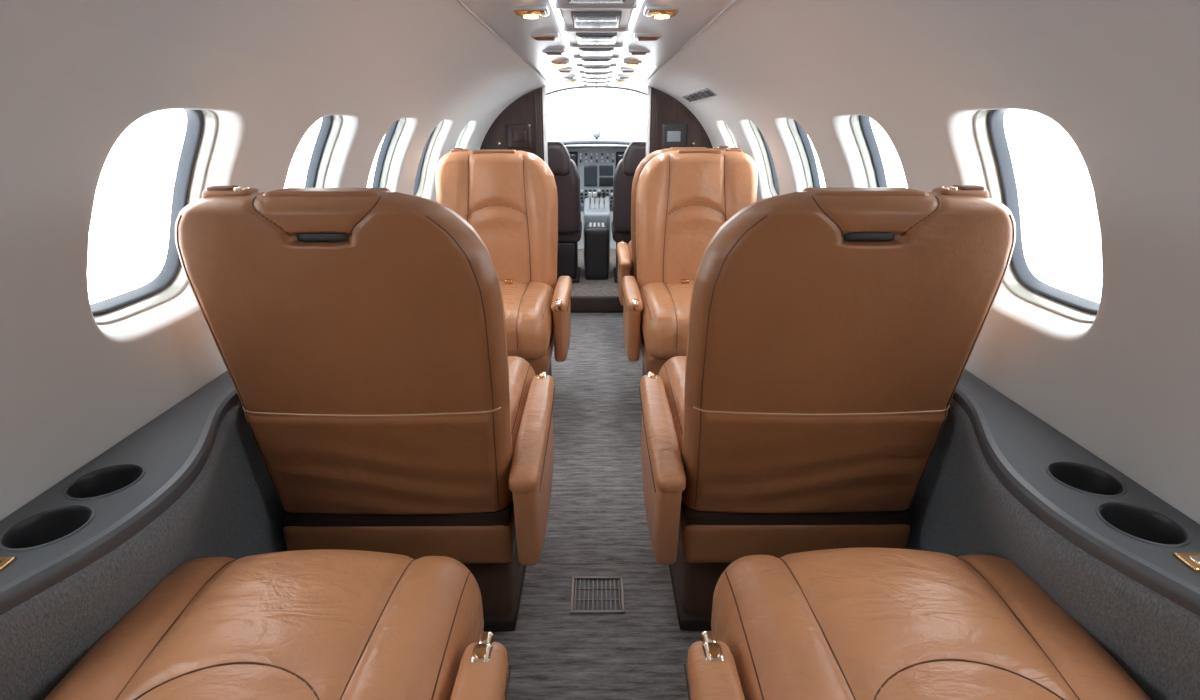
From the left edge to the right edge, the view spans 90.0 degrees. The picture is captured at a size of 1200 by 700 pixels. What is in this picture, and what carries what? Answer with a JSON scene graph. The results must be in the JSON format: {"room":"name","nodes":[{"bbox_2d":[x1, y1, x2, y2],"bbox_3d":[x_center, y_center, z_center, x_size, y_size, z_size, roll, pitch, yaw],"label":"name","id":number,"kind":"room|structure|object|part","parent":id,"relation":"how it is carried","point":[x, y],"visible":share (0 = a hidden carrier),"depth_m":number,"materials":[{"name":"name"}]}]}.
{"room":"aircraft cabin","nodes":[
{"label":"aircraft cabin","id":0,"kind":"room"},
{"bbox_2d":[0,5,505,520],"bbox_3d":[-0.668,-0.462,1.879,0.258,0.650,5.050,0,21,0],"label":"wall","id":1,"kind":"structure","parent":0,"point":[73,387],"depth_m":0.83,"materials":[{"name":"white plastic"}]},
{"bbox_2d":[90,109,217,324],"bbox_3d":[-0.743,-0.226,0.984,0.174,0.338,0.304,0,21,0],"label":"window","id":2,"kind":"structure","parent":1,"relation":"in","point":[202,125],"depth_m":1.09,"materials":[{"name":"grey plastic"}]},
{"bbox_2d":[304,115,341,187],"bbox_3d":[-0.746,-0.419,1.500,0.174,0.338,0.304,0,21,0],"label":"window","id":3,"kind":"structure","parent":1,"relation":"in","point":[330,127],"depth_m":1.61,"materials":[{"name":"grey plastic"}]},
{"bbox_2d":[372,118,405,187],"bbox_3d":[-0.748,-0.611,2.015,0.174,0.338,0.304,0,21,0],"label":"window","id":4,"kind":"structure","parent":1,"relation":"in","point":[390,140],"depth_m":2.13,"materials":[{"name":"grey plastic"}]},
{"bbox_2d":[413,120,443,196],"bbox_3d":[-0.751,-0.804,2.530,0.174,0.338,0.304,0,21,0],"label":"window","id":5,"kind":"structure","parent":1,"relation":"in","point":[419,183],"depth_m":2.67,"materials":[{"name":"grey plastic"}]},
{"bbox_2d":[454,122,468,147],"bbox_3d":[-0.754,-0.997,3.045,0.174,0.338,0.304,0,21,0],"label":"window","id":6,"kind":"structure","parent":1,"relation":"in","point":[457,143],"depth_m":3.16,"materials":[{"name":"grey glass"}]},
{"bbox_2d":[570,249,617,295],"bbox_3d":[-0.024,-0.571,4.724,1.480,0.140,1.650,0,21,0],"label":"floor","id":7,"kind":"structure","parent":0,"point":[585,287],"depth_m":4.24,"materials":[{"name":"carpet"}]},
{"bbox_2d":[547,142,581,282],"bbox_3d":[-0.345,-0.974,4.241,0.435,0.955,0.570,0,21,0],"label":"seat","id":8,"kind":"object","parent":7,"relation":"on","point":[564,169],"visible":0.53,"depth_m":4.01,"materials":[{"name":"grey leather"}]},
{"bbox_3d":[-0.347,-1.076,3.998,0.430,0.595,0.187,0,20,0],"label":"backrest","id":9,"kind":"part","parent":8,"relation":"part of","materials":[{"name":"grey leather"}]},
{"bbox_2d":[557,202,581,282],"bbox_3d":[-0.345,-0.803,4.374,0.435,0.540,0.440,0,20,0],"label":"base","id":10,"kind":"object","parent":8,"relation":"on","point":[567,256],"depth_m":4.22,"materials":[{"name":"grey leather"}]},
{"bbox_2d":[584,192,609,279],"bbox_3d":[-0.024,-0.891,4.546,0.200,0.585,0.640,0,21,0],"label":"pedestal","id":11,"kind":"object","parent":7,"relation":"on","point":[596,210],"visible":1,"depth_m":4.32,"materials":[{"name":"black plastic"}]},
{"bbox_2d":[611,141,645,282],"bbox_3d":[0.300,-0.975,4.244,0.435,0.955,0.570,0,21,0],"label":"seat","id":12,"kind":"object","parent":7,"relation":"on","point":[635,152],"visible":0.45,"depth_m":3.97,"materials":[{"name":"grey leather"}]},
{"bbox_2d":[611,201,630,282],"bbox_3d":[0.300,-0.804,4.377,0.435,0.540,0.440,0,20,0],"label":"armrest","id":13,"kind":"object","parent":12,"relation":"on","point":[618,237],"depth_m":4.16,"materials":[{"name":"brown leather"}]},
{"bbox_3d":[0.303,-1.077,4.001,0.430,0.595,0.187,0,20,0],"label":"backrest","id":14,"kind":"part","parent":12,"relation":"part of","materials":[{"name":"grey leather"}]},
{"bbox_2d":[480,87,712,160],"bbox_3d":[-0.020,-0.898,3.742,1.520,1.362,0.040,0,21,0],"label":"wall","id":15,"kind":"structure","parent":0,"point":[522,110],"depth_m":3.55,"materials":[{"name":"brown wood"}]},
{"bbox_2d":[498,86,547,164],"bbox_3d":[-0.463,-0.944,3.716,0.290,1.266,0.072,0,21,0],"label":"post","id":16,"kind":"object","parent":15,"relation":"attached to","point":[518,136],"visible":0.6,"depth_m":3.56,"materials":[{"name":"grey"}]},
{"bbox_2d":[646,86,694,155],"bbox_3d":[0.419,-0.938,3.699,0.297,1.266,0.065,4,21,10],"label":"post","id":17,"kind":"object","parent":15,"relation":"attached to","point":[673,135],"visible":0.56,"depth_m":3.56,"materials":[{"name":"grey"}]},
{"bbox_2d":[565,144,628,248],"bbox_3d":[-0.024,-1.034,4.578,1.520,1.030,1.700,0,21,0],"label":"wall","id":18,"kind":"structure","parent":0,"point":[581,242],"depth_m":5.44,"materials":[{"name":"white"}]},
{"bbox_2d":[550,130,634,210],"bbox_3d":[-0.026,-1.404,4.726,1.160,0.620,0.503,0,21,0],"label":"panel","id":19,"kind":"object","parent":18,"relation":"attached to","point":[596,165],"visible":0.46,"depth_m":4.69,"materials":[{"name":"grey plastic"}]},
{"bbox_2d":[546,86,646,141],"bbox_3d":[-0.026,-1.798,4.639,1.418,0.400,1.070,0,21,0],"label":"windscreen","id":20,"kind":"object","parent":18,"relation":"attached to","point":[596,87],"visible":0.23,"depth_m":4.08,"materials":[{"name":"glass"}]},
{"bbox_2d":[493,313,702,699],"bbox_3d":[-0.008,0.536,1.908,1.480,0.040,4.400,0,21,0],"label":"floor","id":21,"kind":"structure","parent":0,"point":[597,524],"depth_m":1.71,"materials":[{"name":"carpet"}]},
{"bbox_2d":[0,371,286,699],"bbox_3d":[-0.680,0.198,1.778,0.173,0.684,4.380,0,21,0],"label":"ledge","id":22,"kind":"object","parent":21,"relation":"on","point":[193,482],"visible":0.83,"depth_m":0.81,"materials":[{"name":"grey plastic"}]},
{"bbox_3d":[-0.696,0.246,0.684,0.037,0.008,0.030,0,20,0],"label":"ashtray lid","id":23,"kind":"part","parent":22,"relation":"part of","materials":[{"name":"gold metal"}]},
{"bbox_2d":[43,549,510,699],"bbox_3d":[-0.394,0.473,0.550,0.603,1.029,0.909,0,21,0],"label":"passenger seat","id":24,"kind":"object","parent":21,"relation":"on","point":[321,624],"visible":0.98,"depth_m":0.76,"materials":[{"name":"beige leather"}]},
{"bbox_3d":[-0.145,0.578,0.600,0.066,0.262,0.514,0,20,0],"label":"armrest","id":25,"kind":"part","parent":24,"relation":"part of","materials":[{"name":"beige leather"}]},
{"bbox_2d":[175,186,554,631],"bbox_3d":[-0.402,0.122,1.443,0.595,1.060,0.776,0,21,0],"label":"passenger seat","id":26,"kind":"object","parent":21,"relation":"on","point":[359,334],"visible":1,"depth_m":1.07,"materials":[{"name":"beige leather"}]},
{"bbox_3d":[-0.430,0.422,1.590,0.483,0.395,0.592,0,20,0],"label":"seat frame","id":27,"kind":"part","parent":26,"relation":"part of","materials":[{"name":"brown leather"}]},
{"bbox_3d":[-0.435,0.024,1.170,0.523,0.665,0.196,0,20,0],"label":"backrest","id":28,"kind":"part","parent":26,"relation":"part of","materials":[{"name":"beige leather"}]},
{"bbox_2d":[508,356,535,455],"bbox_3d":[-0.429,0.175,1.554,0.490,0.194,0.593,0,20,0],"label":"seat cushion","id":29,"kind":"object","parent":26,"relation":"on","point":[522,377],"depth_m":1.53,"materials":[{"name":"beige leather"}]},
{"bbox_3d":[-0.149,0.264,1.438,0.066,0.262,0.514,0,20,0],"label":"armrest","id":30,"kind":"part","parent":26,"relation":"part of","materials":[{"name":"beige leather"}]},
{"bbox_2d":[435,148,571,394],"bbox_3d":[-0.408,-0.252,2.443,0.595,1.060,0.776,0,21,0],"label":"passenger seat","id":31,"kind":"object","parent":21,"relation":"on","point":[509,198],"visible":0.62,"depth_m":2.52,"materials":[{"name":"beige leather"}]},
{"bbox_3d":[-0.443,-0.505,2.584,0.523,0.665,0.196,0,20,0],"label":"backrest","id":32,"kind":"part","parent":31,"relation":"part of","materials":[{"name":"beige leather"}]},
{"bbox_2d":[500,281,553,358],"bbox_3d":[-0.434,-0.139,2.394,0.490,0.194,0.593,0,20,0],"label":"seat cushion","id":33,"kind":"object","parent":31,"relation":"on","point":[528,305],"depth_m":2.18,"materials":[{"name":"beige leather"}]},
{"bbox_3d":[-0.436,0.071,2.529,0.483,0.395,0.592,0,20,0],"label":"seat frame","id":34,"kind":"part","parent":31,"relation":"part of","materials":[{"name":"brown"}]},
{"bbox_3d":[-0.156,-0.149,2.543,0.066,0.262,0.514,0,20,0],"label":"armrest","id":35,"kind":"part","parent":31,"relation":"part of","materials":[{"name":"beige leather"}]},
{"bbox_2d":[570,296,622,312],"bbox_3d":[-0.020,-0.299,3.929,0.720,0.108,0.030,0,21,0],"label":"step","id":36,"kind":"structure","parent":21,"relation":"on","point":[579,304],"depth_m":3.92,"materials":[{"name":"brown"}]},
{"bbox_2d":[570,576,624,613],"bbox_3d":[-0.006,0.638,1.568,0.140,0.006,0.130,0,21,0],"label":"floor vent","id":37,"kind":"object","parent":21,"relation":"in","point":[589,594],"visible":1,"depth_m":1.57,"materials":[{"name":"silver metal"}]},
{"bbox_2d":[616,146,728,347],"bbox_3d":[0.378,-0.569,3.292,0.595,1.060,0.776,0,21,0],"label":"passenger seat","id":38,"kind":"object","parent":21,"relation":"on","point":[626,254],"visible":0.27,"depth_m":3.01,"materials":[{"name":"brown leather"}]},
{"bbox_3d":[0.126,-0.426,3.284,0.066,0.262,0.514,0,20,0],"label":"armrest","id":39,"kind":"part","parent":38,"relation":"part of","materials":[{"name":"beige leather"}]},
{"bbox_2d":[628,241,630,275],"bbox_3d":[0.404,-0.517,3.403,0.490,0.194,0.593,0,20,0],"label":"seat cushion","id":40,"kind":"object","parent":38,"relation":"on","point":[629,244],"depth_m":3.32,"materials":[{"name":"brown leather"}]},
{"bbox_2d":[622,148,757,392],"bbox_3d":[0.383,-0.253,2.447,0.595,1.060,0.776,0,21,0],"label":"passenger seat","id":41,"kind":"object","parent":21,"relation":"on","point":[684,197],"visible":0.65,"depth_m":2.52,"materials":[{"name":"brown leather"}]},
{"bbox_3d":[0.130,-0.149,2.544,0.066,0.262,0.514,0,20,0],"label":"armrest","id":42,"kind":"part","parent":41,"relation":"part of","materials":[{"name":"beige leather"}]},
{"bbox_3d":[0.411,0.070,2.533,0.483,0.395,0.592,0,20,0],"label":"seat frame","id":43,"kind":"part","parent":41,"relation":"part of","materials":[{"name":"brown leather"}]},
{"bbox_2d":[640,281,693,358],"bbox_3d":[0.410,-0.141,2.398,0.490,0.194,0.593,0,20,0],"label":"seat cushion","id":44,"kind":"object","parent":41,"relation":"on","point":[664,305],"depth_m":2.18,"materials":[{"name":"brown leather"}]},
{"bbox_3d":[0.416,-0.506,2.589,0.523,0.665,0.196,0,20,0],"label":"backrest","id":45,"kind":"part","parent":41,"relation":"part of","materials":[{"name":"beige leather"}]},
{"bbox_2d":[639,185,1015,630],"bbox_3d":[0.388,0.121,1.447,0.595,1.060,0.776,0,21,0],"label":"passenger seat","id":46,"kind":"object","parent":21,"relation":"on","point":[833,332],"visible":1,"depth_m":1.08,"materials":[{"name":"brown leather"}]},
{"bbox_3d":[0.136,0.264,1.439,0.066,0.262,0.514,0,20,0],"label":"armrest","id":47,"kind":"part","parent":46,"relation":"part of","materials":[{"name":"beige leather"}]},
{"bbox_2d":[658,356,685,456],"bbox_3d":[0.415,0.173,1.558,0.490,0.194,0.593,0,20,0],"label":"seat cushion","id":48,"kind":"object","parent":46,"relation":"on","point":[671,377],"depth_m":1.54,"materials":[{"name":"brown leather"}]},
{"bbox_3d":[0.424,0.023,1.175,0.523,0.665,0.196,0,20,0],"label":"backrest","id":49,"kind":"part","parent":46,"relation":"part of","materials":[{"name":"beige leather"}]},
{"bbox_3d":[0.416,0.421,1.595,0.483,0.395,0.592,0,20,0],"label":"seat frame","id":50,"kind":"part","parent":46,"relation":"part of","materials":[{"name":"brown leather"}]},
{"bbox_2d":[684,548,1151,699],"bbox_3d":[0.391,0.471,0.554,0.603,1.029,0.909,0,21,0],"label":"passenger seat","id":51,"kind":"object","parent":21,"relation":"on","point":[841,623],"visible":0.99,"depth_m":0.76,"materials":[{"name":"brown leather"}]},
{"bbox_3d":[0.141,0.577,0.601,0.066,0.262,0.514,0,20,0],"label":"armrest","id":52,"kind":"part","parent":51,"relation":"part of","materials":[{"name":"beige leather"}]},
{"bbox_2d":[906,369,1199,699],"bbox_3d":[0.663,0.195,1.785,0.173,0.684,4.380,0,21,0],"label":"ledge","id":53,"kind":"object","parent":21,"relation":"on","point":[998,479],"visible":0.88,"depth_m":0.81,"materials":[{"name":"grey plastic"}]},
{"bbox_3d":[0.691,0.244,0.691,0.037,0.008,0.030,0,20,0],"label":"ashtray lid","id":54,"kind":"part","parent":53,"relation":"part of","materials":[{"name":"gold metal"}]},
{"bbox_2d":[0,0,1199,106],"bbox_3d":[-0.010,-0.838,1.742,1.058,0.150,5.050,0,21,0],"label":"ceiling","id":55,"kind":"structure","parent":0,"point":[434,46],"depth_m":1.08,"materials":[{"name":"white plastic"}]},
{"bbox_2d":[457,0,735,85],"bbox_3d":[-0.008,-0.773,1.425,0.524,0.034,4.390,0,21,0],"label":"panel","id":56,"kind":"object","parent":55,"relation":"attached to","point":[587,42],"visible":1,"depth_m":1.51,"materials":[{"name":"grey plastic"}]},
{"bbox_2d":[511,5,549,18],"bbox_3d":[-0.148,-0.719,1.278,0.076,0.018,0.084,0,20,0],"label":"recessed light","id":57,"kind":"object","parent":56,"relation":"on","point":[525,11],"depth_m":1.26,"materials":[{"name":"gold metal"}]},
{"bbox_2d":[531,32,559,40],"bbox_3d":[-0.150,-0.857,1.643,0.076,0.014,0.084,0,20,0],"label":"outlet","id":58,"kind":"object","parent":56,"relation":"attached to","point":[547,36],"depth_m":1.62,"materials":[{"name":"brown"}]},
{"bbox_2d":[542,49,565,54],"bbox_3d":[-0.151,-0.983,1.980,0.076,0.014,0.084,0,20,0],"label":"outlet","id":59,"kind":"object","parent":56,"relation":"attached to","point":[549,51],"depth_m":1.95,"materials":[{"name":"grey"}]},
{"bbox_2d":[550,60,569,65],"bbox_3d":[-0.153,-1.107,2.318,0.076,0.018,0.084,0,20,0],"label":"recessed light","id":60,"kind":"object","parent":56,"relation":"on","point":[559,62],"depth_m":2.29,"materials":[{"name":"gold"}]},
{"bbox_2d":[556,69,573,72],"bbox_3d":[-0.155,-1.236,2.655,0.076,0.014,0.084,0,20,0],"label":"outlet","id":61,"kind":"object","parent":56,"relation":"attached to","point":[559,70],"depth_m":2.62,"materials":[{"name":"grey"}]},
{"bbox_2d":[561,75,575,78],"bbox_3d":[-0.157,-1.362,2.992,0.076,0.014,0.084,0,20,0],"label":"outlet","id":62,"kind":"object","parent":56,"relation":"attached to","point":[567,76],"depth_m":2.95,"materials":[{"name":"grey plastic"}]},
{"bbox_2d":[563,79,577,82],"bbox_3d":[-0.159,-1.454,3.245,0.076,0.018,0.084,0,20,0],"label":"recessed light","id":63,"kind":"object","parent":56,"relation":"on","point":[569,80],"depth_m":3.22,"materials":[{"name":"gold"}]},
{"bbox_3d":[-0.008,-0.764,1.401,0.156,0.034,4.320,0,20,0],"label":"rail","id":64,"kind":"part","parent":56,"relation":"part of","materials":[{"name":"grey plastic"}]},
{"bbox_2d":[615,79,629,82],"bbox_3d":[0.121,-1.455,3.247,0.076,0.018,0.084,0,20,0],"label":"recessed light","id":65,"kind":"object","parent":56,"relation":"on","point":[616,80],"depth_m":3.23,"materials":[{"name":"gold"}]},
{"bbox_2d":[617,75,631,78],"bbox_3d":[0.123,-1.362,2.993,0.076,0.014,0.084,0,20,0],"label":"outlet","id":66,"kind":"object","parent":56,"relation":"attached to","point":[618,76],"depth_m":2.96,"materials":[{"name":"grey plastic"}]},
{"bbox_2d":[619,69,636,72],"bbox_3d":[0.125,-1.236,2.656,0.076,0.014,0.084,0,20,0],"label":"outlet","id":67,"kind":"object","parent":56,"relation":"attached to","point":[620,70],"depth_m":2.62,"materials":[{"name":"grey plastic"}]},
{"bbox_2d":[623,60,642,65],"bbox_3d":[0.127,-1.108,2.320,0.076,0.018,0.084,0,20,0],"label":"recessed light","id":68,"kind":"object","parent":56,"relation":"on","point":[626,62],"depth_m":2.29,"materials":[{"name":"gold metal"}]},
{"bbox_2d":[627,49,650,54],"bbox_3d":[0.129,-0.984,1.982,0.076,0.014,0.084,0,20,0],"label":"outlet","id":69,"kind":"object","parent":56,"relation":"attached to","point":[629,51],"depth_m":1.95,"materials":[{"name":"grey"}]},
{"bbox_2d":[633,33,661,40],"bbox_3d":[0.130,-0.858,1.644,0.076,0.014,0.084,0,20,0],"label":"outlet","id":70,"kind":"object","parent":56,"relation":"attached to","point":[636,36],"depth_m":1.62,"materials":[{"name":"brown"}]},
{"bbox_2d":[643,5,681,18],"bbox_3d":[0.132,-0.719,1.280,0.076,0.018,0.084,0,20,0],"label":"recessed light","id":71,"kind":"object","parent":56,"relation":"on","point":[655,11],"depth_m":1.26,"materials":[{"name":"gold metal"}]},
{"bbox_2d":[682,88,715,101],"bbox_3d":[0.463,-1.211,2.860,0.043,0.028,0.800,0,21,0],"label":"ceiling vent","id":72,"kind":"object","parent":55,"relation":"in","point":[704,93],"visible":1,"depth_m":2.79,"materials":[{"name":"grey plastic"}]},
{"bbox_2d":[687,4,1199,523],"bbox_3d":[0.648,-0.465,1.885,0.258,0.650,5.050,0,21,0],"label":"wall","id":73,"kind":"structure","parent":0,"point":[1123,385],"depth_m":0.83,"materials":[{"name":"white plastic"}]},
{"bbox_2d":[724,122,738,147],"bbox_3d":[0.721,-0.999,3.052,0.174,0.338,0.304,0,21,0],"label":"window","id":74,"kind":"structure","parent":73,"relation":"in","point":[732,136],"depth_m":3.16,"materials":[{"name":"grey glass"}]},
{"bbox_2d":[749,120,779,195],"bbox_3d":[0.723,-0.807,2.537,0.174,0.338,0.304,0,21,0],"label":"window","id":75,"kind":"structure","parent":73,"relation":"in","point":[769,163],"depth_m":2.68,"materials":[{"name":"grey plastic"}]},
{"bbox_2d":[787,118,820,187],"bbox_3d":[0.726,-0.614,2.022,0.174,0.338,0.304,0,21,0],"label":"window","id":76,"kind":"structure","parent":73,"relation":"in","point":[800,136],"depth_m":2.14,"materials":[{"name":"grey"}]},
{"bbox_2d":[850,115,887,186],"bbox_3d":[0.729,-0.421,1.507,0.174,0.338,0.304,0,21,0],"label":"window","id":77,"kind":"structure","parent":73,"relation":"in","point":[861,126],"depth_m":1.62,"materials":[{"name":"grey glass"}]},
{"bbox_2d":[973,109,1099,322],"bbox_3d":[0.732,-0.229,0.992,0.174,0.338,0.304,0,21,0],"label":"window","id":78,"kind":"structure","parent":73,"relation":"in","point":[988,125],"depth_m":1.10,"materials":[{"name":"grey plastic"}]}
]}

